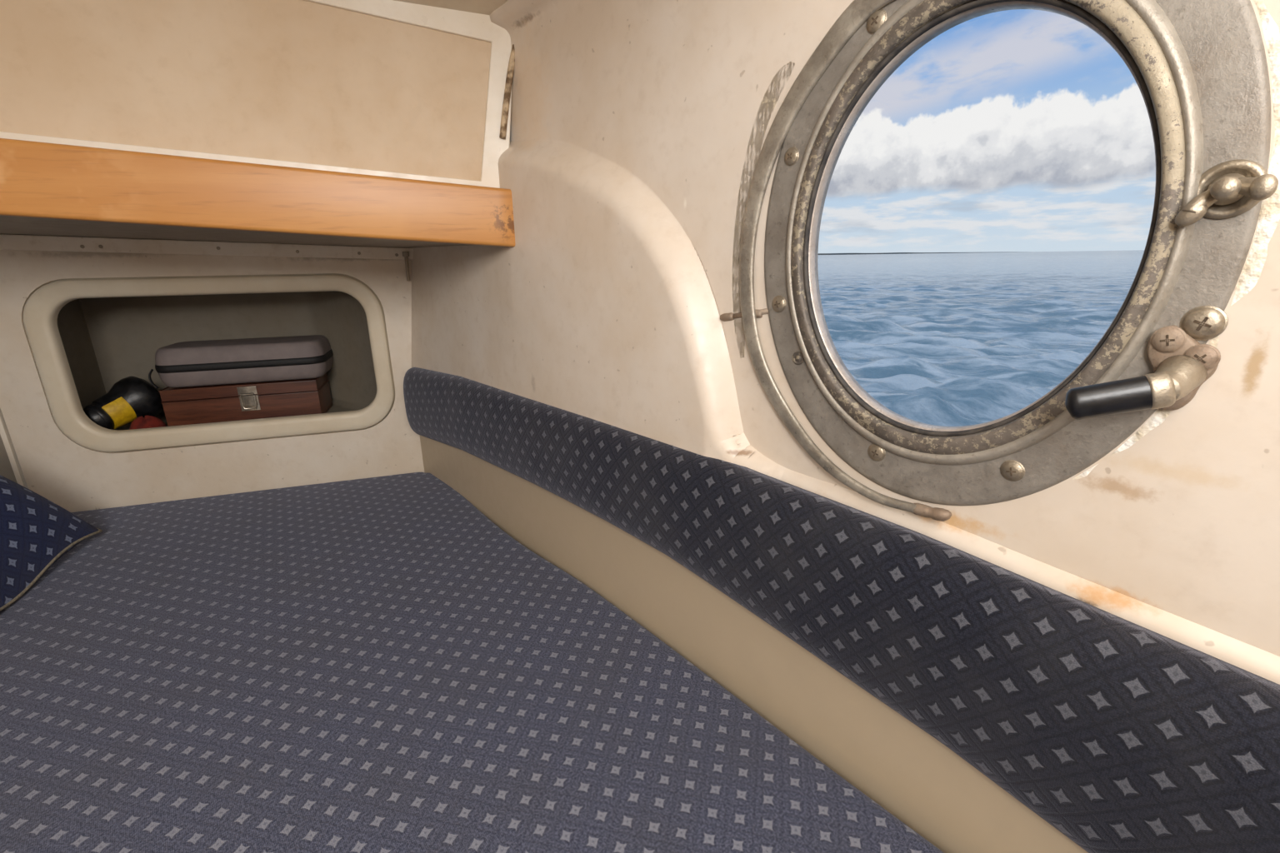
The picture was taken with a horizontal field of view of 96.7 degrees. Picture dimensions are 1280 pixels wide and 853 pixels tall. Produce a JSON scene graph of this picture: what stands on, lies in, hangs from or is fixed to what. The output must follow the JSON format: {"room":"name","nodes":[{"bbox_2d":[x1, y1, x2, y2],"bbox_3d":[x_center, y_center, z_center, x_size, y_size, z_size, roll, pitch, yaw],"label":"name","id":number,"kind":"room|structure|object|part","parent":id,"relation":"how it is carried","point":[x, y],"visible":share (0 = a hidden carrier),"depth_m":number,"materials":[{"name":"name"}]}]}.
{"room":"ship interior","nodes":[
{"label":"ship interior","id":0,"kind":"room"},
{"bbox_2d":[0,435,17,483],"bbox_3d":[-1.810,-0.030,1.247,0.760,0.820,0.020,-6,17,-17],"label":"wall","id":1,"kind":"structure","parent":0,"point":[6,470],"depth_m":1.37,"materials":[{"name":"grey paint"}]},
{"bbox_2d":[0,234,424,512],"bbox_3d":[-0.992,-0.121,1.512,0.952,0.820,0.281,-6,17,-17],"label":"wall","id":2,"kind":"structure","parent":0,"point":[74,325],"depth_m":1.40,"materials":[{"name":"beige paint"}]},
{"bbox_2d":[0,408,28,489],"bbox_3d":[-1.413,-0.038,1.251,0.017,0.820,0.024,-6,17,-17],"label":"trim","id":3,"kind":"structure","parent":2,"relation":"attached to","point":[4,433],"depth_m":1.27,"materials":[{"name":"white paint"}]},
{"bbox_2d":[83,375,163,429],"bbox_3d":[-1.286,-0.058,1.406,0.112,0.120,0.161,7,18,25],"label":"torch","id":4,"kind":"object","parent":2,"relation":"in","point":[130,398],"visible":0.79,"depth_m":1.39,"materials":[{"name":"black plastic"}]},
{"bbox_2d":[129,415,166,429],"bbox_3d":[-1.225,-0.006,1.408,0.073,0.042,0.082,-1,17,0],"label":"cloth","id":5,"kind":"object","parent":2,"relation":"in","point":[148,422],"visible":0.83,"depth_m":1.40,"materials":[{"name":"red fabric"}]},
{"bbox_2d":[0,234,413,259],"bbox_3d":[-1.024,-0.400,1.266,0.981,0.071,0.016,-6,17,-17],"label":"trim","id":6,"kind":"structure","parent":2,"relation":"attached to","point":[7,242],"depth_m":1.27,"materials":[{"name":"grey paint"}]},
{"bbox_2d":[158,373,332,426],"bbox_3d":[-1.043,-0.075,1.532,0.349,0.102,0.158,-6,17,-17],"label":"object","id":7,"kind":"object","parent":2,"relation":"in","point":[237,402],"visible":0.91,"depth_m":1.47,"materials":[{"name":"red wood"}]},
{"bbox_2d":[148,335,333,388],"bbox_3d":[-1.043,-0.178,1.518,0.387,0.098,0.180,-6,17,-17],"label":"case","id":8,"kind":"object","parent":7,"relation":"on","point":[192,363],"visible":1,"depth_m":1.45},
{"bbox_3d":[-1.194,-0.117,1.399,0.018,0.047,0.020,-1,17,0],"label":"zip pull","id":9,"kind":"part","parent":8,"relation":"part of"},
{"bbox_3d":[-1.042,-0.206,1.512,0.376,0.040,0.170,-6,17,-17],"label":"case lid","id":10,"kind":"part","parent":8,"relation":"part of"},
{"bbox_3d":[-1.044,-0.111,1.525,0.349,0.029,0.150,-6,17,-17],"label":"box lid","id":11,"kind":"part","parent":7,"relation":"part of","materials":[{"name":"red wood"}]},
{"bbox_3d":[-1.006,-0.069,1.463,0.028,0.035,0.007,-6,17,-17],"label":"clasp lever","id":12,"kind":"part","parent":7,"relation":"part of","materials":[{"name":"metal"}]},
{"bbox_2d":[402,251,410,281],"bbox_3d":[-0.575,-0.396,1.405,0.016,0.070,0.016,-1,17,0],"label":"pin","id":13,"kind":"object","parent":2,"relation":"hanging from","point":[406,254],"visible":1,"depth_m":1.40,"materials":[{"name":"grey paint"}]},
{"bbox_2d":[0,0,512,188],"bbox_3d":[-0.773,-0.496,0.787,1.198,0.328,0.020,-6,17,-17],"label":"wall","id":14,"kind":"structure","parent":0,"point":[391,88],"depth_m":0.85,"materials":[{"name":"white paint"}]},
{"bbox_2d":[0,138,515,247],"bbox_3d":[-0.768,-0.341,0.799,1.184,0.183,0.032,-6,17,-17],"label":"shelf","id":15,"kind":"object","parent":14,"relation":"attached to","point":[40,180],"visible":0.95,"depth_m":0.84,"materials":[{"name":"brown wood"}]},
{"bbox_2d":[499,44,514,139],"bbox_3d":[-0.215,-0.558,0.941,0.046,0.152,0.010,-6,17,-17],"label":"trim","id":16,"kind":"structure","parent":14,"relation":"attached to","point":[512,60],"depth_m":0.94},
{"bbox_2d":[393,0,508,14],"bbox_3d":[-0.647,-0.616,0.098,1.740,0.470,2.950,-15,21,-39],"label":"ceiling","id":17,"kind":"structure","parent":0,"point":[482,7],"depth_m":0.88,"materials":[{"name":"beige paint"}]},
{"bbox_2d":[411,0,1279,852],"bbox_3d":[0.157,-0.111,0.646,1.583,1.260,1.834,-1,17,0],"label":"wall","id":18,"kind":"structure","parent":0,"point":[632,122],"depth_m":0.70,"materials":[{"name":"beige paint"}]},
{"bbox_2d":[0,215,469,248],"bbox_3d":[-0.847,-0.375,1.059,1.193,0.094,0.514,-6,17,-17],"label":"shelf underside","id":19,"kind":"structure","parent":18,"relation":"attached to","point":[8,224],"depth_m":1.08,"materials":[{"name":"grey paint"}]},
{"bbox_2d":[720,0,951,521],"bbox_3d":[0.194,-0.172,0.582,0.026,0.483,0.306,-13,21,-36],"label":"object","id":20,"kind":"object","parent":18,"relation":"attached to","point":[858,12],"visible":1,"depth_m":0.61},
{"bbox_2d":[403,367,1279,852],"bbox_3d":[0.067,0.182,0.781,0.051,0.305,2.070,-15,21,-39],"label":"bolster cushion","id":21,"kind":"object","parent":18,"relation":"attached to","point":[1122,736],"visible":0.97,"depth_m":0.50,"materials":[{"name":"blue fabric"}]},
{"bbox_2d":[764,0,1279,505],"bbox_3d":[0.262,-0.161,0.492,0.085,0.514,0.410,-14,21,-36],"label":"porthole frame","id":22,"kind":"structure","parent":18,"relation":"in","point":[1199,68],"depth_m":0.41,"materials":[{"name":"metal"}]},
{"bbox_3d":[0.367,-0.033,0.393,0.033,0.031,0.026,-9,18,-26],"label":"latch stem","id":23,"kind":"part","parent":22,"relation":"part of","materials":[{"name":"metal"}]},
{"bbox_3d":[0.378,-0.040,0.400,0.006,0.060,0.038,-15,21,-39],"label":"latch plate","id":24,"kind":"part","parent":22,"relation":"part of","materials":[{"name":"metal"}]},
{"label":"floor","id":25,"kind":"structure","parent":0,"visible":0},
{"bbox_2d":[0,472,944,852],"bbox_3d":[-0.582,0.487,0.594,1.363,0.155,2.668,-14,21,-37],"label":"mattress","id":26,"kind":"object","parent":25,"relation":"on","point":[371,665],"visible":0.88,"depth_m":0.73,"materials":[{"name":"blue fabric"}]},
{"bbox_2d":[0,475,102,611],"bbox_3d":[-1.227,0.096,0.828,0.541,0.477,0.381,-13,21,-36],"label":"pillow","id":27,"kind":"object","parent":26,"relation":"on","point":[36,532],"visible":1,"depth_m":1.03,"materials":[{"name":"blue fabric"}]},
{"label":"outside","id":28,"kind":"structure","parent":0,"visible":0},
{"bbox_2d":[817,250,1144,426],"bbox_3d":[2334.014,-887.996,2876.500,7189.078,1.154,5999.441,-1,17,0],"label":"sea","id":29,"kind":"structure","parent":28,"point":[969,338],"depth_m":15.27,"materials":[{"name":"liquid"}]},
{"bbox_2d":[817,251,1024,254],"bbox_3d":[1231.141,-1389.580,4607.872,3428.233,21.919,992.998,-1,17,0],"label":"shore","id":30,"kind":"structure","parent":29,"relation":"on","point":[997,252],"depth_m":4585.36,"materials":[{"name":"grey"}]}
]}

